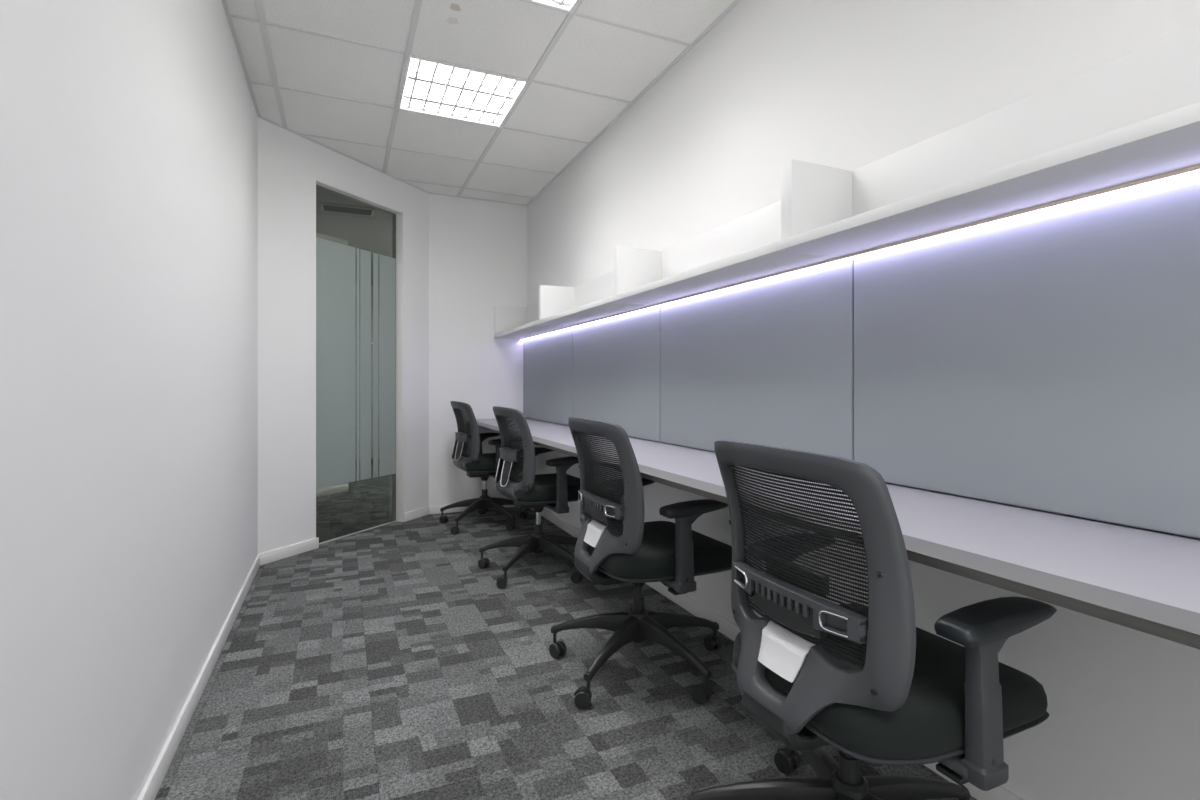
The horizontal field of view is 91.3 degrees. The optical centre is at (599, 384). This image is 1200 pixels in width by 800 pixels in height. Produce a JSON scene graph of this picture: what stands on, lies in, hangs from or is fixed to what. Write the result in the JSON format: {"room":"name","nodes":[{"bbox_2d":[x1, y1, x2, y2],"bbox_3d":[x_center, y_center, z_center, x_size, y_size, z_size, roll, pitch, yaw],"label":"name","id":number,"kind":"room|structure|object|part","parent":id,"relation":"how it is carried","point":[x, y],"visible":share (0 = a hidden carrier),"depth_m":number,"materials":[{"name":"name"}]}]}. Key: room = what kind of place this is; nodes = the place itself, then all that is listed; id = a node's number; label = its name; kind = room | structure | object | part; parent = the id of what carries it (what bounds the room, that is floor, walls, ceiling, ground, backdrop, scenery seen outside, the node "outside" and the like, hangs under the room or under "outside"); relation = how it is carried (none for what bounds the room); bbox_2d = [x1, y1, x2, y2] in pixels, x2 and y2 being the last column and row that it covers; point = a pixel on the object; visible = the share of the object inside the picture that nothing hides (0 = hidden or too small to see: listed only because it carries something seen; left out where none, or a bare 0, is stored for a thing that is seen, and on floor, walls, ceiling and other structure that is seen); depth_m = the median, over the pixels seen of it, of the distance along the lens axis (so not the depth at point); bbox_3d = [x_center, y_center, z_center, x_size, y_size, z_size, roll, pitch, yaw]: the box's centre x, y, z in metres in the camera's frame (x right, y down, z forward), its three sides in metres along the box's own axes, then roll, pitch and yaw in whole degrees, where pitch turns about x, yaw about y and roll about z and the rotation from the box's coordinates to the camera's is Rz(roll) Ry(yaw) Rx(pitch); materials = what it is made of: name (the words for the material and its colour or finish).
{"room":"office","nodes":[
{"label":"office","id":0,"kind":"room"},
{"bbox_2d":[0,0,257,799],"bbox_3d":[-0.957,-0.370,0.944,0.100,2.850,5.500,0,0,-24],"label":"wall","id":1,"kind":"structure","parent":0,"point":[129,128],"depth_m":1.29,"materials":[{"name":"paint"}]},
{"bbox_2d":[137,554,259,799],"bbox_3d":[-0.894,1.021,0.939,0.012,0.068,5.440,0,0,-24],"label":"baseboard","id":2,"kind":"structure","parent":1,"relation":"attached to","point":[156,777],"depth_m":1.87,"materials":[{"name":"white paint"}]},
{"bbox_2d":[316,233,347,489],"bbox_3d":[-3.370,-0.190,4.374,0.120,2.490,3.400,0,0,28],"label":"wall","id":3,"kind":"structure","parent":0,"point":[341,241],"depth_m":5.70,"materials":[{"name":"paint"}]},
{"bbox_2d":[316,484,348,496],"bbox_3d":[-3.312,1.021,4.343,0.012,0.068,3.400,0,0,28],"label":"baseboard","id":4,"kind":"structure","parent":3,"relation":"attached to","point":[343,488],"depth_m":5.67,"materials":[{"name":"white paint"}]},
{"bbox_2d":[258,117,428,553],"bbox_3d":[-1.742,-0.370,4.134,0.100,2.850,1.563,0,0,24],"label":"wall","id":5,"kind":"structure","parent":0,"point":[290,164],"depth_m":3.69,"materials":[{"name":"paint"}]},
{"bbox_2d":[260,537,318,564],"bbox_3d":[-1.907,1.021,3.615,0.012,0.068,0.410,0,0,24],"label":"baseboard","id":6,"kind":"structure","parent":5,"relation":"attached to","point":[294,549],"depth_m":3.60,"materials":[{"name":"white paint"}]},
{"bbox_2d":[316,179,403,544],"bbox_3d":[-1.718,-0.140,4.181,0.106,2.390,0.802,0,0,24],"label":"door","id":7,"kind":"structure","parent":5,"relation":"in","point":[335,262],"depth_m":4.22,"materials":[{"name":"clear glass"}]},
{"bbox_2d":[404,506,429,521],"bbox_3d":[-1.451,1.021,4.657,0.012,0.068,0.292,0,0,24],"label":"baseboard","id":8,"kind":"structure","parent":5,"relation":"attached to","point":[424,511],"depth_m":4.64,"materials":[{"name":"white paint"}]},
{"bbox_2d":[316,187,391,284],"bbox_3d":[-3.158,-1.450,5.165,4.790,0.030,6.200,0,0,-24],"label":"ceiling","id":9,"kind":"structure","parent":0,"point":[373,234],"depth_m":5.35,"materials":[{"name":"tile"}]},
{"bbox_2d":[320,202,374,216],"bbox_3d":[-2.057,-1.429,4.787,0.400,0.012,0.220,0,0,-24],"label":"ceiling vent","id":10,"kind":"object","parent":9,"relation":"in","point":[326,207],"visible":1,"depth_m":4.77,"materials":[{"name":"metal"}]},
{"bbox_2d":[356,284,378,458],"bbox_3d":[-4.389,-0.245,7.955,4.790,2.600,0.100,0,0,-24],"label":"wall","id":11,"kind":"structure","parent":0,"point":[356,284],"depth_m":8.39,"materials":[{"name":"paint"}]},
{"bbox_2d":[429,194,526,505],"bbox_3d":[-1.039,-0.370,5.007,0.840,2.850,0.100,0,0,-24],"label":"wall","id":12,"kind":"structure","parent":0,"point":[478,248],"depth_m":4.92,"materials":[{"name":"paint"}]},
{"bbox_2d":[430,499,515,513],"bbox_3d":[-1.014,1.021,4.956,0.835,0.068,0.012,0,0,-24],"label":"baseboard","id":13,"kind":"structure","parent":12,"relation":"attached to","point":[435,509],"depth_m":4.84,"materials":[{"name":"white paint"}]},
{"bbox_2d":[227,0,734,203],"bbox_3d":[-0.218,-1.577,1.789,1.935,0.015,6.450,0,0,-24],"label":"ceiling","id":14,"kind":"structure","parent":0,"point":[510,37],"depth_m":2.91,"materials":[{"name":"tile"}]},
{"bbox_2d":[397,55,529,127],"bbox_3d":[-0.756,-1.616,3.175,0.599,0.108,0.599,0,0,-24],"label":"ceiling light","id":15,"kind":"object","parent":14,"relation":"attached to","point":[429,87],"visible":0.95,"depth_m":3.21,"materials":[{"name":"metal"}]},
{"bbox_2d":[222,0,740,205],"bbox_3d":[-0.218,-1.567,1.789,1.935,0.006,6.450,0,0,-24],"label":"ceiling grid","id":16,"kind":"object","parent":14,"relation":"attached to","point":[258,3],"depth_m":3.02,"materials":[{"name":"metal"}]},
{"bbox_2d":[523,0,579,13],"bbox_3d":[-0.271,-1.616,2.077,0.599,0.108,0.599,0,0,-24],"label":"ceiling light","id":17,"kind":"object","parent":14,"relation":"attached to","point":[568,6],"visible":1,"depth_m":2.42,"materials":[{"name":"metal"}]},
{"bbox_2d":[155,458,976,799],"bbox_3d":[-2.250,1.080,3.106,4.790,0.050,10.700,0,0,-24],"label":"floor","id":18,"kind":"structure","parent":0,"point":[384,662],"depth_m":2.05,"materials":[{"name":"carpet"}]},
{"bbox_2d":[439,401,527,533],"bbox_3d":[-0.865,0.588,4.495,0.661,0.935,0.700,0,0,-28],"label":"office chair","id":19,"kind":"object","parent":18,"relation":"on","point":[475,463],"visible":0.94,"depth_m":4.32,"materials":[{"name":"black plastic"}]},
{"bbox_3d":[-1.056,0.912,4.486,0.333,0.110,0.052,0,0,6],"label":"leg","id":20,"kind":"part","parent":19,"relation":"part of","materials":[{"name":"black plastic"}]},
{"bbox_3d":[-1.033,0.353,4.387,0.135,0.468,0.492,0,0,-28],"label":"frame","id":21,"kind":"part","parent":19,"relation":"part of","materials":[{"name":"grey plastic"}]},
{"bbox_3d":[-0.950,0.912,4.305,0.052,0.110,0.333,0,0,24],"label":"leg","id":22,"kind":"part","parent":19,"relation":"part of","materials":[{"name":"black plastic"}]},
{"bbox_3d":[-0.921,0.551,4.668,0.120,0.260,0.192,0,0,-28],"label":"arm post","id":23,"kind":"part","parent":19,"relation":"part of","materials":[{"name":"grey plastic"}]},
{"bbox_3d":[-0.829,0.585,4.495,0.481,0.078,0.494,0,0,-28],"label":"seat","id":24,"kind":"part","parent":19,"relation":"part of","materials":[{"name":"black fabric"}]},
{"bbox_3d":[-0.738,0.551,4.321,0.120,0.260,0.192,0,0,-28],"label":"arm post","id":25,"kind":"part","parent":19,"relation":"part of","materials":[{"name":"grey plastic"}]},
{"bbox_3d":[-0.745,0.912,4.350,0.333,0.110,0.052,0,0,42],"label":"leg","id":26,"kind":"part","parent":19,"relation":"part of","materials":[{"name":"black plastic"}]},
{"bbox_3d":[-0.721,0.912,4.553,0.334,0.110,0.054,0,0,-28],"label":"leg","id":27,"kind":"part","parent":19,"relation":"part of","materials":[{"name":"black plastic"}]},
{"bbox_2d":[478,406,582,588],"bbox_3d":[-0.340,0.588,3.387,0.661,0.935,0.700,0,0,-27],"label":"office chair","id":28,"kind":"object","parent":18,"relation":"on","point":[553,491],"visible":0.95,"depth_m":3.20,"materials":[{"name":"black plastic"}]},
{"bbox_3d":[-0.531,0.912,3.382,0.333,0.110,0.052,0,0,7],"label":"leg","id":29,"kind":"part","parent":28,"relation":"part of","materials":[{"name":"black plastic"}]},
{"bbox_3d":[-0.510,0.353,3.282,0.135,0.468,0.492,0,0,-27],"label":"frame","id":30,"kind":"part","parent":28,"relation":"part of","materials":[{"name":"grey plastic"}]},
{"bbox_3d":[-0.428,0.912,3.199,0.052,0.110,0.333,0,0,25],"label":"leg","id":31,"kind":"part","parent":28,"relation":"part of","materials":[{"name":"black plastic"}]},
{"bbox_3d":[-0.371,0.535,3.108,0.044,0.043,0.029,0,0,-27],"label":"pivot knob","id":32,"kind":"part","parent":28,"relation":"part of","materials":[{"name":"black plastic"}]},
{"bbox_3d":[-0.304,0.585,3.386,0.481,0.078,0.494,0,0,-27],"label":"seat","id":33,"kind":"part","parent":28,"relation":"part of","materials":[{"name":"black fabric"}]},
{"bbox_3d":[-0.222,0.912,3.240,0.333,0.110,0.052,0,0,43],"label":"leg","id":34,"kind":"part","parent":28,"relation":"part of","materials":[{"name":"black plastic"}]},
{"bbox_3d":[-0.216,0.551,3.211,0.120,0.260,0.192,0,0,-27],"label":"arm post","id":35,"kind":"part","parent":28,"relation":"part of","materials":[{"name":"grey plastic"}]},
{"bbox_3d":[-0.195,0.912,3.443,0.334,0.110,0.054,0,0,-27],"label":"leg","id":36,"kind":"part","parent":28,"relation":"part of","materials":[{"name":"black plastic"}]},
{"bbox_2d":[549,417,731,708],"bbox_3d":[0.153,0.588,2.220,0.686,0.935,0.699,0,0,-24],"label":"office chair","id":37,"kind":"object","parent":18,"relation":"on","point":[635,551],"visible":1,"depth_m":2.04,"materials":[{"name":"black plastic"}]},
{"bbox_3d":[-0.028,0.912,2.254,0.333,0.110,0.052,0,0,15],"label":"leg","id":38,"kind":"part","parent":37,"relation":"part of","materials":[{"name":"black plastic"}]},
{"bbox_3d":[-0.018,0.540,2.134,0.053,0.069,0.134,0,0,-24],"label":"silver plate","id":39,"kind":"part","parent":37,"relation":"part of","materials":[{"name":"silver metal"}]},
{"bbox_3d":[-0.014,0.449,2.135,0.023,0.068,0.200,0,0,-24],"label":"lumbar plate","id":40,"kind":"part","parent":37,"relation":"part of","materials":[{"name":"black plastic"}]},
{"bbox_3d":[-0.015,0.393,2.135,0.135,0.547,0.492,0,0,-24],"label":"frame","id":41,"kind":"part","parent":37,"relation":"part of","materials":[{"name":"grey plastic"}]},
{"bbox_3d":[0.034,0.432,2.010,0.006,0.038,0.060,0,0,-35],"label":"chrome trim","id":42,"kind":"part","parent":37,"relation":"part of","materials":[{"name":"silver metal"}]},
{"bbox_3d":[0.047,0.912,2.058,0.052,0.110,0.333,0,0,33],"label":"leg","id":43,"kind":"part","parent":37,"relation":"part of","materials":[{"name":"black plastic"}]},
{"bbox_3d":[0.114,0.561,2.408,0.120,0.260,0.192,0,0,-24],"label":"arm post","id":44,"kind":"part","parent":37,"relation":"part of","materials":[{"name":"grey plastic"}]},
{"bbox_3d":[0.136,0.912,2.385,0.052,0.110,0.333,0,0,-3],"label":"leg","id":45,"kind":"part","parent":37,"relation":"part of","materials":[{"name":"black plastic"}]},
{"bbox_3d":[0.195,0.613,2.230,0.481,0.078,0.494,0,0,-24],"label":"seat","id":46,"kind":"part","parent":37,"relation":"part of","materials":[{"name":"black fabric"}]},
{"bbox_3d":[0.241,0.705,2.086,0.053,0.023,0.181,0,0,-24],"label":"lever","id":47,"kind":"part","parent":37,"relation":"part of","materials":[{"name":"black plastic"}]},
{"bbox_3d":[0.257,0.912,2.068,0.052,0.110,0.333,0,0,-39],"label":"leg","id":48,"kind":"part","parent":37,"relation":"part of","materials":[{"name":"black plastic"}]},
{"bbox_3d":[0.275,0.561,2.051,0.120,0.260,0.192,0,0,-24],"label":"arm post","id":49,"kind":"part","parent":37,"relation":"part of","materials":[{"name":"grey plastic"}]},
{"bbox_3d":[0.311,0.912,2.271,0.333,0.110,0.052,0,0,-21],"label":"leg","id":50,"kind":"part","parent":37,"relation":"part of","materials":[{"name":"black plastic"}]},
{"bbox_2d":[688,440,1056,799],"bbox_3d":[0.544,0.588,1.274,0.686,0.935,0.699,0,0,-24],"label":"office chair","id":51,"kind":"object","parent":18,"relation":"on","point":[867,683],"visible":1,"depth_m":1.09,"materials":[{"name":"black plastic"}]},
{"bbox_3d":[0.315,0.432,1.312,0.006,0.038,0.060,0,0,-13],"label":"chrome trim","id":52,"kind":"part","parent":51,"relation":"part of","materials":[{"name":"silver metal"}]},
{"bbox_3d":[0.364,0.912,1.310,0.333,0.110,0.052,0,0,16],"label":"leg","id":53,"kind":"part","parent":51,"relation":"part of","materials":[{"name":"black plastic"}]},
{"bbox_3d":[0.372,0.540,1.190,0.053,0.069,0.134,0,0,-24],"label":"silver plate","id":54,"kind":"part","parent":51,"relation":"part of","materials":[{"name":"silver metal"}]},
{"bbox_3d":[0.376,0.449,1.192,0.023,0.068,0.200,0,0,-24],"label":"lumbar plate","id":55,"kind":"part","parent":51,"relation":"part of","materials":[{"name":"black plastic"}]},
{"bbox_3d":[0.375,0.393,1.191,0.135,0.547,0.492,0,0,-24],"label":"frame","id":56,"kind":"part","parent":51,"relation":"part of","materials":[{"name":"grey plastic"}]},
{"bbox_3d":[0.529,0.912,1.440,0.052,0.110,0.333,0,0,-2],"label":"leg","id":57,"kind":"part","parent":51,"relation":"part of","materials":[{"name":"black plastic"}]},
{"bbox_3d":[0.423,0.432,1.065,0.006,0.038,0.060,0,0,-35],"label":"chrome trim","id":58,"kind":"part","parent":51,"relation":"part of","materials":[{"name":"silver metal"}]},
{"bbox_3d":[0.436,0.912,1.113,0.052,0.110,0.333,0,0,34],"label":"leg","id":59,"kind":"part","parent":51,"relation":"part of","materials":[{"name":"black plastic"}]},
{"bbox_3d":[0.646,0.912,1.121,0.052,0.110,0.333,0,0,-38],"label":"leg","id":60,"kind":"part","parent":51,"relation":"part of","materials":[{"name":"black plastic"}]},
{"bbox_3d":[0.586,0.613,1.284,0.481,0.078,0.494,0,0,-24],"label":"seat","id":61,"kind":"part","parent":51,"relation":"part of","materials":[{"name":"black fabric"}]},
{"bbox_3d":[0.703,0.912,1.323,0.333,0.110,0.052,0,0,-20],"label":"leg","id":62,"kind":"part","parent":51,"relation":"part of","materials":[{"name":"black plastic"}]},
{"bbox_3d":[0.631,0.705,1.140,0.053,0.023,0.181,0,0,-24],"label":"lever","id":63,"kind":"part","parent":51,"relation":"part of","materials":[{"name":"black plastic"}]},
{"bbox_3d":[0.664,0.561,1.104,0.120,0.260,0.192,0,0,-24],"label":"arm post","id":64,"kind":"part","parent":51,"relation":"part of","materials":[{"name":"grey plastic"}]},
{"bbox_2d":[527,0,1199,799],"bbox_3d":[0.693,-0.370,2.245,0.100,2.850,6.550,0,0,-24],"label":"wall","id":65,"kind":"structure","parent":0,"point":[850,85],"depth_m":1.75,"materials":[{"name":"paint"}]},
{"bbox_2d":[523,328,572,425],"bbox_3d":[-0.410,-0.053,4.572,0.040,0.677,1.194,0,0,-24],"label":"wall panel","id":66,"kind":"object","parent":65,"relation":"attached to","point":[547,359],"visible":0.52,"depth_m":4.46,"materials":[{"name":"grey fabric"}]},
{"bbox_2d":[573,307,660,441],"bbox_3d":[0.074,-0.053,3.475,0.040,0.677,1.195,0,0,-24],"label":"wall panel","id":67,"kind":"object","parent":65,"relation":"attached to","point":[617,361],"visible":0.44,"depth_m":3.32,"materials":[{"name":"grey fabric"}]},
{"bbox_2d":[661,260,853,460],"bbox_3d":[0.558,-0.053,2.377,0.040,0.677,1.195,0,0,-24],"label":"wall panel","id":68,"kind":"object","parent":65,"relation":"attached to","point":[770,362],"visible":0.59,"depth_m":2.19,"materials":[{"name":"grey fabric"}]},
{"bbox_2d":[530,508,1023,799],"bbox_3d":[0.662,1.021,2.177,0.012,0.068,6.450,0,0,-24],"label":"baseboard","id":69,"kind":"structure","parent":65,"relation":"attached to","point":[729,629],"depth_m":2.56,"materials":[{"name":"white paint"}]},
{"bbox_2d":[476,418,1199,648],"bbox_3d":[0.330,0.305,2.277,0.538,0.034,6.000,0,0,-24],"label":"desk","id":70,"kind":"object","parent":65,"relation":"attached to","point":[1140,579],"visible":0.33,"depth_m":1.05,"materials":[{"name":"white laminate"}]},
{"bbox_2d":[494,25,1199,339],"bbox_3d":[0.439,-0.531,2.324,0.299,0.286,5.999,0,0,-24],"label":"wall shelf","id":71,"kind":"object","parent":65,"relation":"attached to","point":[1135,116],"depth_m":1.47,"materials":[{"name":"white laminate"}]},
{"bbox_3d":[0.528,-0.394,2.363,0.026,0.012,5.998,0,0,-24],"label":"led strip","id":72,"kind":"part","parent":71,"relation":"part of","materials":[{"name":"white plastic"}]},
{"bbox_2d":[854,175,1199,538],"bbox_3d":[1.042,-0.053,1.279,0.040,0.677,1.195,0,0,-24],"label":"wall panel","id":73,"kind":"object","parent":65,"relation":"attached to","point":[1048,361],"visible":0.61,"depth_m":1.32,"materials":[{"name":"grey fabric"}]}
]}

